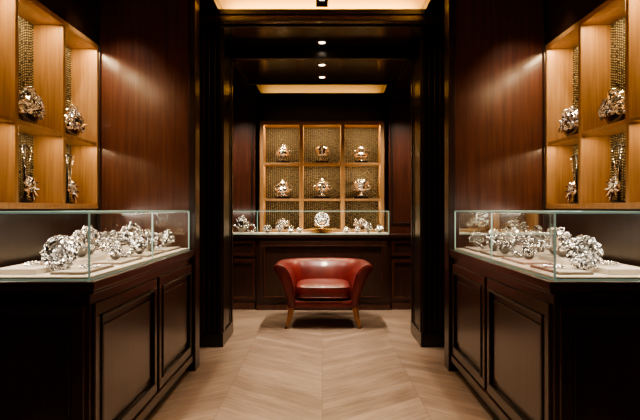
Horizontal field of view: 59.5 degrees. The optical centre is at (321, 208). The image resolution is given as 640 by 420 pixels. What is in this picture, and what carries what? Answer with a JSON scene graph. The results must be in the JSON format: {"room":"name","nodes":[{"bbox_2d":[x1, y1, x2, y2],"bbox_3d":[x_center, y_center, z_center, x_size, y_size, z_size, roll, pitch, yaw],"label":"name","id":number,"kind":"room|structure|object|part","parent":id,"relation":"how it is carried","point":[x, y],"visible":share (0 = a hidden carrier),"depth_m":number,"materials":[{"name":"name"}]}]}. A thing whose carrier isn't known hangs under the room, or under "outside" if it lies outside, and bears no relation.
{"room":"shop","nodes":[
{"label":"shop","id":0,"kind":"room"},
{"bbox_2d":[0,0,96,267],"bbox_3d":[-1.883,-0.400,1.475,0.435,3.200,5.350,0,0,0],"label":"wall","id":1,"kind":"structure","parent":0,"point":[23,237],"depth_m":3.36,"materials":[{"name":"brown wood"}]},
{"bbox_2d":[0,0,97,208],"bbox_3d":[-1.748,-0.605,3.310,0.197,1.208,1.670,0,0,0],"label":"display shelf","id":2,"kind":"object","parent":1,"relation":"attached to","point":[39,49],"visible":0.91,"depth_m":3.57,"materials":[{"name":"brown wood"}]},
{"bbox_2d":[18,144,39,202],"bbox_3d":[-1.755,-0.211,3.321,0.100,0.351,0.164,0,0,0],"label":"necklace","id":3,"kind":"object","parent":2,"relation":"on","point":[30,184],"visible":0.98,"depth_m":3.31,"materials":[{"name":"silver metal"}]},
{"bbox_2d":[19,86,45,123],"bbox_3d":[-1.729,-0.608,3.321,0.140,0.235,0.310,0,0,0],"label":"jewelled tiara","id":4,"kind":"object","parent":2,"relation":"on","point":[31,106],"visible":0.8,"depth_m":3.28,"materials":[{"name":"silver metal"}]},
{"bbox_2d":[65,153,78,203],"bbox_3d":[-1.756,-0.211,3.881,0.098,0.351,0.164,0,0,0],"label":"necklace","id":5,"kind":"object","parent":2,"relation":"on","point":[72,190],"visible":0.98,"depth_m":3.87,"materials":[{"name":"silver metal"}]},
{"bbox_2d":[66,105,86,136],"bbox_3d":[-1.742,-0.606,3.901,0.155,0.232,0.302,0,0,0],"label":"jewelled tiara","id":6,"kind":"object","parent":2,"relation":"on","point":[75,125],"visible":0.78,"depth_m":3.86,"materials":[{"name":"silver metal"}]},
{"bbox_2d":[96,0,199,370],"bbox_3d":[-1.518,-0.400,4.205,1.165,3.200,0.150,0,0,0],"label":"wall","id":7,"kind":"structure","parent":0,"point":[149,50],"depth_m":4.15,"materials":[{"name":"brown wood"}]},
{"bbox_2d":[200,31,232,346],"bbox_3d":[-1.480,-0.400,5.145,1.241,3.200,0.570,0,0,0],"label":"wall","id":8,"kind":"structure","parent":0,"point":[216,61],"depth_m":4.90,"materials":[{"name":"brown wood"}]},
{"bbox_2d":[146,309,497,419],"bbox_3d":[0.000,1.250,3.200,4.400,0.100,8.800,0,0,0],"label":"floor","id":9,"kind":"structure","parent":0,"point":[322,366],"depth_m":4.04,"materials":[{"name":"beige wood"}]},
{"bbox_2d":[0,211,193,419],"bbox_3d":[-1.270,0.606,3.215,0.660,1.189,1.810,0,0,0],"label":"display case","id":10,"kind":"object","parent":9,"relation":"on","point":[111,340],"depth_m":2.42,"materials":[{"name":"brown wood"}]},
{"bbox_2d":[24,261,43,265],"bbox_3d":[-1.330,0.254,2.611,0.124,0.012,0.162,0,0,0],"label":"necklace","id":11,"kind":"object","parent":10,"relation":"on","point":[34,263],"visible":0.62,"depth_m":2.57,"materials":[{"name":"white metal"}]},
{"bbox_2d":[40,235,77,271],"bbox_3d":[-1.185,0.200,2.529,0.168,0.169,0.082,0,0,0],"label":"bracelet","id":12,"kind":"object","parent":10,"relation":"on","point":[49,252],"visible":0.99,"depth_m":2.51,"materials":[{"name":"silver metal"}]},
{"bbox_2d":[70,230,93,256],"bbox_3d":[-1.290,0.185,3.002,0.132,0.149,0.130,0,0,0],"label":"gemstone brooch","id":13,"kind":"object","parent":10,"relation":"on","point":[81,238],"visible":0.67,"depth_m":2.97,"materials":[{"name":"silver metal"}]},
{"bbox_2d":[79,264,100,268],"bbox_3d":[-1.080,0.266,2.594,0.094,0.012,0.120,0,0,0],"label":"necklace","id":14,"kind":"object","parent":10,"relation":"on","point":[83,266],"visible":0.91,"depth_m":2.58,"materials":[{"name":"white metal"}]},
{"bbox_2d":[80,225,101,254],"bbox_3d":[-1.310,0.175,3.151,0.123,0.168,0.122,0,0,-41],"label":"gemstone brooch","id":15,"kind":"object","parent":10,"relation":"on","point":[94,234],"visible":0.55,"depth_m":3.13,"materials":[{"name":"silver metal"}]},
{"bbox_2d":[96,231,115,251],"bbox_3d":[-1.310,0.196,3.380,0.130,0.127,0.077,0,0,-22],"label":"bracelet","id":16,"kind":"object","parent":10,"relation":"on","point":[106,238],"visible":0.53,"depth_m":3.38,"materials":[{"name":"silver metal"}]},
{"bbox_2d":[106,243,124,259],"bbox_3d":[-1.101,0.226,2.980,0.096,0.092,0.100,0,0,42],"label":"gemstone brooch","id":17,"kind":"object","parent":10,"relation":"on","point":[115,251],"visible":1,"depth_m":2.96,"materials":[{"name":"silver metal"}]},
{"bbox_2d":[108,230,124,244],"bbox_3d":[-1.318,0.195,3.570,0.122,0.130,0.129,0,0,0],"label":"gemstone brooch","id":18,"kind":"object","parent":10,"relation":"on","point":[117,234],"visible":0.39,"depth_m":3.55,"materials":[{"name":"silver metal"}]},
{"bbox_2d":[113,237,135,257],"bbox_3d":[-1.100,0.212,3.118,0.121,0.118,0.077,0,0,0],"label":"bracelet","id":19,"kind":"object","parent":10,"relation":"on","point":[121,240],"visible":0.7,"depth_m":3.12,"materials":[{"name":"silver metal"}]},
{"bbox_2d":[120,222,142,245],"bbox_3d":[-1.308,0.173,3.853,0.146,0.173,0.160,0,0,22],"label":"gemstone brooch","id":20,"kind":"object","parent":10,"relation":"on","point":[132,231],"visible":0.82,"depth_m":3.81,"materials":[{"name":"silver metal"}]},
{"bbox_2d":[134,237,147,253],"bbox_3d":[-1.100,0.219,3.374,0.103,0.106,0.103,0,0,-33],"label":"gemstone brooch","id":21,"kind":"object","parent":10,"relation":"on","point":[140,245],"visible":0.81,"depth_m":3.35,"materials":[{"name":"silver metal"}]},
{"bbox_2d":[142,228,157,251],"bbox_3d":[-1.090,0.198,3.557,0.099,0.148,0.095,0,0,-28],"label":"gemstone brooch","id":22,"kind":"object","parent":10,"relation":"on","point":[148,232],"visible":0.81,"depth_m":3.54,"materials":[{"name":"silver metal"}]},
{"bbox_2d":[155,233,167,248],"bbox_3d":[-1.101,0.217,3.797,0.114,0.109,0.067,0,0,20],"label":"bracelet","id":23,"kind":"object","parent":10,"relation":"on","point":[165,238],"visible":0.7,"depth_m":3.78,"materials":[{"name":"silver metal"}]},
{"bbox_2d":[159,229,174,246],"bbox_3d":[-1.099,0.208,3.979,0.108,0.127,0.103,0,0,-28],"label":"gemstone brooch","id":24,"kind":"object","parent":10,"relation":"on","point":[167,232],"visible":0.84,"depth_m":3.96,"materials":[{"name":"silver metal"}]},
{"bbox_2d":[233,211,410,309],"bbox_3d":[0.000,0.611,6.848,3.160,1.178,0.425,0,0,0],"label":"display counter","id":25,"kind":"object","parent":9,"relation":"on","point":[256,285],"depth_m":6.66,"materials":[{"name":"brown wood"}]},
{"bbox_2d":[234,215,248,232],"bbox_3d":[-0.982,0.180,6.838,0.180,0.219,0.138,0,0,0],"label":"gemstone brooch","id":26,"kind":"object","parent":25,"relation":"on","point":[242,222],"visible":0.98,"depth_m":6.80,"materials":[{"name":"silver metal"}]},
{"bbox_2d":[246,224,255,232],"bbox_3d":[-0.861,0.232,6.788,0.116,0.113,0.069,0,0,0],"label":"bracelet","id":27,"kind":"object","parent":25,"relation":"on","point":[248,225],"visible":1,"depth_m":6.78,"materials":[{"name":"silver metal"}]},
{"bbox_2d":[263,224,271,232],"bbox_3d":[-0.658,0.236,6.784,0.120,0.106,0.117,0,0,-22],"label":"gemstone brooch","id":28,"kind":"object","parent":25,"relation":"on","point":[267,228],"visible":1,"depth_m":6.75,"materials":[{"name":"silver metal"}]},
{"bbox_2d":[275,221,282,232],"bbox_3d":[-0.521,0.218,6.847,0.103,0.142,0.116,0,0,20],"label":"gemstone brooch","id":29,"kind":"object","parent":25,"relation":"on","point":[279,226],"visible":1,"depth_m":6.82,"materials":[{"name":"silver metal"}]},
{"bbox_2d":[276,218,290,228],"bbox_3d":[-0.499,0.184,7.201,0.193,0.151,0.137,0,0,0],"label":"gemstone brooch","id":30,"kind":"object","parent":25,"relation":"on","point":[286,223],"visible":0.79,"depth_m":7.17,"materials":[{"name":"silver metal"}]},
{"bbox_2d":[287,225,293,232],"bbox_3d":[-0.380,0.243,6.784,0.090,0.092,0.128,0,0,0],"label":"gemstone brooch","id":31,"kind":"object","parent":25,"relation":"on","point":[290,229],"visible":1,"depth_m":6.76,"materials":[{"name":"silver metal"}]},
{"bbox_2d":[296,227,302,232],"bbox_3d":[-0.272,0.251,6.812,0.086,0.076,0.120,0,0,0],"label":"gemstone brooch","id":32,"kind":"object","parent":25,"relation":"on","point":[299,229],"visible":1,"depth_m":6.79,"materials":[{"name":"silver metal"}]},
{"bbox_2d":[307,228,336,232],"bbox_3d":[0.000,0.262,6.840,0.380,0.055,0.380,0,0,0],"label":"brass bowl","id":33,"kind":"object","parent":25,"relation":"on","point":[320,230],"visible":1,"depth_m":6.76,"materials":[{"name":"brown metal"}]},
{"bbox_2d":[314,212,329,228],"bbox_3d":[0.000,0.151,6.840,0.188,0.232,0.060,0,0,0],"label":"medallion","id":34,"kind":"object","parent":33,"relation":"in","point":[321,219],"visible":0.99,"depth_m":6.83,"materials":[{"name":"silver metal"}]},
{"bbox_2d":[343,226,350,232],"bbox_3d":[0.301,0.249,6.839,0.101,0.079,0.122,0,0,0],"label":"gemstone brooch","id":35,"kind":"object","parent":25,"relation":"on","point":[346,229],"visible":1,"depth_m":6.81,"materials":[{"name":"silver metal"}]},
{"bbox_2d":[354,225,360,232],"bbox_3d":[0.429,0.243,6.823,0.081,0.092,0.122,0,0,0],"label":"gemstone brooch","id":36,"kind":"object","parent":25,"relation":"on","point":[357,229],"visible":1,"depth_m":6.79,"materials":[{"name":"silver metal"}]},
{"bbox_2d":[353,218,365,228],"bbox_3d":[0.497,0.186,7.203,0.171,0.147,0.158,0,0,28],"label":"gemstone brooch","id":37,"kind":"object","parent":25,"relation":"on","point":[360,222],"visible":0.84,"depth_m":7.17,"materials":[{"name":"silver metal"}]},
{"bbox_2d":[364,222,372,232],"bbox_3d":[0.566,0.222,6.793,0.110,0.133,0.124,0,0,0],"label":"gemstone brooch","id":38,"kind":"object","parent":25,"relation":"on","point":[367,226],"visible":1,"depth_m":6.76,"materials":[{"name":"silver metal"}]},
{"bbox_2d":[375,224,383,232],"bbox_3d":[0.698,0.237,6.814,0.106,0.104,0.112,0,0,-22],"label":"gemstone brooch","id":39,"kind":"object","parent":25,"relation":"on","point":[379,228],"visible":1,"depth_m":6.78,"materials":[{"name":"silver metal"}]},
{"bbox_2d":[273,258,372,328],"bbox_3d":[0.012,0.879,6.004,1.002,0.652,0.886,0,0,0],"label":"armchair","id":40,"kind":"object","parent":9,"relation":"on","point":[306,282],"visible":1,"depth_m":5.62,"materials":[{"name":"leather"}]},
{"bbox_3d":[-0.330,1.089,5.635,0.106,0.230,0.070,0,0,-15],"label":"leg","id":41,"kind":"part","parent":40,"relation":"part of","materials":[{"name":"brown wood"}]},
{"bbox_2d":[296,278,349,298],"bbox_3d":[0.012,0.829,5.880,0.558,0.172,0.618,0,0,0],"label":"seat cushion","id":42,"kind":"object","parent":40,"relation":"on","point":[306,288],"depth_m":5.60,"materials":[{"name":"leather"}]},
{"bbox_3d":[0.012,0.955,5.910,0.670,0.090,0.660,0,0,0],"label":"seat","id":43,"kind":"part","parent":40,"relation":"part of","materials":[{"name":"leather"}]},
{"bbox_3d":[0.351,1.089,5.633,0.100,0.230,0.085,0,0,0],"label":"leg","id":44,"kind":"part","parent":40,"relation":"part of","materials":[{"name":"brown wood"}]},
{"bbox_2d":[450,211,639,419],"bbox_3d":[1.270,0.606,3.215,0.660,1.189,1.810,0,0,0],"label":"display counter","id":45,"kind":"object","parent":9,"relation":"on","point":[533,341],"depth_m":2.44,"materials":[{"name":"brown wood"}]},
{"bbox_2d":[469,230,484,246],"bbox_3d":[1.100,0.208,3.978,0.105,0.126,0.110,0,0,0],"label":"gemstone brooch","id":46,"kind":"object","parent":45,"relation":"on","point":[474,234],"visible":0.8,"depth_m":3.96,"materials":[{"name":"silver metal"}]},
{"bbox_2d":[475,233,488,248],"bbox_3d":[1.100,0.215,3.799,0.116,0.112,0.066,0,0,11],"label":"bracelet","id":47,"kind":"object","parent":45,"relation":"on","point":[480,235],"visible":0.73,"depth_m":3.80,"materials":[{"name":"silver metal"}]},
{"bbox_2d":[485,228,500,251],"bbox_3d":[1.087,0.196,3.558,0.099,0.152,0.104,0,0,0],"label":"gemstone brooch","id":48,"kind":"object","parent":45,"relation":"on","point":[495,237],"visible":0.8,"depth_m":3.54,"materials":[{"name":"silver metal"}]},
{"bbox_2d":[496,236,514,253],"bbox_3d":[1.102,0.218,3.371,0.108,0.106,0.105,0,0,0],"label":"gemstone brooch","id":49,"kind":"object","parent":45,"relation":"on","point":[502,244],"visible":0.77,"depth_m":3.35,"materials":[{"name":"silver metal"}]},
{"bbox_2d":[501,223,523,245],"bbox_3d":[1.307,0.174,3.849,0.145,0.171,0.161,0,0,-37],"label":"gemstone brooch","id":50,"kind":"object","parent":45,"relation":"on","point":[512,231],"visible":0.79,"depth_m":3.81,"materials":[{"name":"silver metal"}]},
{"bbox_2d":[508,236,530,257],"bbox_3d":[1.099,0.212,3.119,0.123,0.119,0.073,0,0,16],"label":"bracelet","id":51,"kind":"object","parent":45,"relation":"on","point":[514,240],"visible":0.7,"depth_m":3.12,"materials":[{"name":"silver metal"}]},
{"bbox_2d":[519,230,536,244],"bbox_3d":[1.318,0.197,3.574,0.119,0.125,0.118,0,0,0],"label":"gemstone brooch","id":52,"kind":"object","parent":45,"relation":"on","point":[526,234],"visible":0.26,"depth_m":3.55,"materials":[{"name":"silver metal"}]},
{"bbox_2d":[520,243,537,259],"bbox_3d":[1.101,0.224,2.978,0.094,0.096,0.102,0,0,0],"label":"gemstone brooch","id":53,"kind":"object","parent":45,"relation":"on","point":[529,251],"visible":1,"depth_m":2.95,"materials":[{"name":"silver metal"}]},
{"bbox_2d":[528,231,546,251],"bbox_3d":[1.310,0.197,3.378,0.132,0.125,0.081,0,0,0],"label":"bracelet","id":54,"kind":"object","parent":45,"relation":"on","point":[538,236],"visible":0.64,"depth_m":3.37,"materials":[{"name":"silver metal"}]},
{"bbox_2d":[542,227,564,254],"bbox_3d":[1.308,0.179,3.150,0.137,0.161,0.118,0,0,0],"label":"gemstone brooch","id":55,"kind":"object","parent":45,"relation":"on","point":[549,234],"visible":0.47,"depth_m":3.13,"materials":[{"name":"silver metal"}]},
{"bbox_2d":[543,264,564,268],"bbox_3d":[1.080,0.266,2.594,0.094,0.012,0.121,0,0,0],"label":"necklace","id":56,"kind":"object","parent":45,"relation":"on","point":[560,266],"visible":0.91,"depth_m":2.58,"materials":[{"name":"white metal"}]},
{"bbox_2d":[550,231,571,256],"bbox_3d":[1.292,0.190,3.004,0.140,0.140,0.132,0,0,0],"label":"gemstone brooch","id":57,"kind":"object","parent":45,"relation":"on","point":[563,239],"visible":0.68,"depth_m":2.97,"materials":[{"name":"silver metal"}]},
{"bbox_2d":[566,235,603,270],"bbox_3d":[1.186,0.201,2.528,0.168,0.166,0.084,0,0,0],"label":"gemstone brooch","id":58,"kind":"object","parent":45,"relation":"on","point":[581,243],"visible":0.97,"depth_m":2.51,"materials":[{"name":"silver metal"}]},
{"bbox_2d":[600,261,620,265],"bbox_3d":[1.330,0.254,2.611,0.124,0.012,0.162,0,0,0],"label":"necklace","id":59,"kind":"object","parent":45,"relation":"on","point":[608,263],"visible":0.59,"depth_m":2.57,"materials":[{"name":"white metal"}]},
{"bbox_2d":[233,85,410,232],"bbox_3d":[0.000,-0.300,7.260,3.200,3.000,0.480,0,0,0],"label":"wall","id":60,"kind":"structure","parent":0,"point":[275,102],"depth_m":7.08,"materials":[{"name":"brown wood"}]},
{"bbox_2d":[260,121,383,231],"bbox_3d":[0.000,-0.406,7.223,1.570,1.403,0.307,0,0,0],"label":"display shelf","id":61,"kind":"object","parent":60,"relation":"attached to","point":[301,138],"visible":0.72,"depth_m":7.37,"materials":[{"name":"brown wood"}]},
{"bbox_2d":[274,179,291,198],"bbox_3d":[-0.500,-0.258,7.190,0.238,0.255,0.200,0,0,0],"label":"urn","id":62,"kind":"object","parent":61,"relation":"in","point":[282,189],"visible":1,"depth_m":7.13,"materials":[{"name":"silver metal"}]},
{"bbox_2d":[275,144,290,162],"bbox_3d":[-0.500,-0.709,7.191,0.214,0.246,0.167,0,0,0],"label":"urn","id":63,"kind":"object","parent":61,"relation":"in","point":[282,152],"visible":1,"depth_m":7.14,"materials":[{"name":"silver metal"}]},
{"bbox_2d":[313,178,330,198],"bbox_3d":[0.000,-0.266,7.190,0.238,0.270,0.184,0,0,0],"label":"urn","id":64,"kind":"object","parent":61,"relation":"in","point":[322,186],"visible":1,"depth_m":7.13,"materials":[{"name":"silver metal"}]},
{"bbox_2d":[314,145,329,162],"bbox_3d":[0.000,-0.706,7.191,0.214,0.240,0.183,0,0,0],"label":"urn","id":65,"kind":"object","parent":61,"relation":"in","point":[320,151],"visible":0.99,"depth_m":7.13,"materials":[{"name":"silver metal"}]},
{"bbox_2d":[352,179,369,198],"bbox_3d":[0.500,-0.259,7.190,0.221,0.256,0.200,0,0,22],"label":"urn","id":66,"kind":"object","parent":61,"relation":"in","point":[360,186],"visible":1,"depth_m":7.13,"materials":[{"name":"silver metal"}]},
{"bbox_2d":[353,145,368,162],"bbox_3d":[0.500,-0.702,7.190,0.214,0.232,0.180,0,0,0],"label":"urn","id":67,"kind":"object","parent":61,"relation":"in","point":[360,154],"visible":1,"depth_m":7.14,"materials":[{"name":"silver metal"}]},
{"bbox_2d":[233,60,410,94],"bbox_3d":[0.000,-1.640,6.460,3.200,0.440,2.080,0,0,0],"label":"ceiling","id":68,"kind":"structure","parent":0,"point":[248,75],"depth_m":6.00,"materials":[{"name":"black paint"}]},
{"bbox_2d":[317,63,326,66],"bbox_3d":[0.000,-1.435,5.580,0.104,0.010,0.104,0,0,0],"label":"recessed light","id":69,"kind":"object","parent":68,"relation":"in","point":[318,64],"visible":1,"depth_m":5.56,"materials":[{"name":"silver metal"}]},
{"bbox_2d":[200,0,443,11],"bbox_3d":[0.000,-1.790,1.850,4.200,0.340,6.100,0,0,0],"label":"ceiling","id":70,"kind":"structure","parent":0,"point":[205,5],"depth_m":4.80,"materials":[{"name":"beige paint"}]},
{"bbox_2d":[316,0,327,6],"bbox_3d":[0.000,-1.770,4.508,0.096,0.260,0.084,0,0,0],"label":"light","id":71,"kind":"object","parent":70,"relation":"hanging from","point":[319,3],"visible":1,"depth_m":4.47,"materials":[{"name":"black metal"}]},
{"bbox_2d":[200,9,443,59],"bbox_3d":[0.000,-1.542,5.010,4.200,0.205,0.820,0,0,0],"label":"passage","id":72,"kind":"object","parent":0,"point":[252,34],"depth_m":4.89,"materials":[{"name":"brown wood"}]},
{"bbox_2d":[316,40,327,44],"bbox_3d":[0.000,-1.545,5.200,0.104,0.010,0.104,0,0,0],"label":"recessed light","id":73,"kind":"object","parent":72,"relation":"in","point":[321,42],"visible":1,"depth_m":5.20,"materials":[{"name":"silver metal"}]},
{"bbox_2d":[411,31,443,346],"bbox_3d":[1.480,-0.400,5.145,1.241,3.200,0.570,0,0,0],"label":"wall","id":74,"kind":"structure","parent":0,"point":[427,61],"depth_m":4.90,"materials":[{"name":"brown wood"}]},
{"bbox_2d":[444,0,547,370],"bbox_3d":[1.518,-0.400,4.205,1.165,3.200,0.150,0,0,0],"label":"wall","id":75,"kind":"structure","parent":0,"point":[495,50],"depth_m":4.15,"materials":[{"name":"brown wood"}]},
{"bbox_2d":[547,0,639,266],"bbox_3d":[1.883,-0.400,1.475,0.435,3.200,5.350,0,0,0],"label":"wall","id":76,"kind":"structure","parent":0,"point":[618,235],"depth_m":3.41,"materials":[{"name":"brown wood"}]},
{"bbox_2d":[546,0,639,208],"bbox_3d":[1.748,-0.605,3.310,0.197,1.208,1.670,0,0,0],"label":"display shelf","id":77,"kind":"object","parent":76,"relation":"attached to","point":[598,54],"visible":0.9,"depth_m":3.57,"materials":[{"name":"brown wood"}]},
{"bbox_2d":[558,106,577,136],"bbox_3d":[1.736,-0.604,3.898,0.140,0.227,0.308,0,0,0],"label":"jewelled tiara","id":78,"kind":"object","parent":77,"relation":"on","point":[568,125],"visible":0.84,"depth_m":3.86,"materials":[{"name":"silver metal"}]},
{"bbox_2d":[565,153,578,203],"bbox_3d":[1.755,-0.211,3.881,0.100,0.351,0.164,0,0,0],"label":"necklace","id":79,"kind":"object","parent":77,"relation":"on","point":[572,188],"visible":0.97,"depth_m":3.87,"materials":[{"name":"silver metal"}]},
{"bbox_2d":[598,88,624,123],"bbox_3d":[1.743,-0.607,3.321,0.133,0.233,0.311,0,0,0],"label":"jewelled tiara","id":80,"kind":"object","parent":77,"relation":"on","point":[611,109],"visible":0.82,"depth_m":3.27,"materials":[{"name":"silver metal"}]},
{"bbox_2d":[604,144,625,202],"bbox_3d":[1.755,-0.211,3.321,0.100,0.351,0.164,0,0,0],"label":"necklace","id":81,"kind":"object","parent":77,"relation":"on","point":[613,187],"visible":1,"depth_m":3.31,"materials":[{"name":"silver metal"}]}
]}

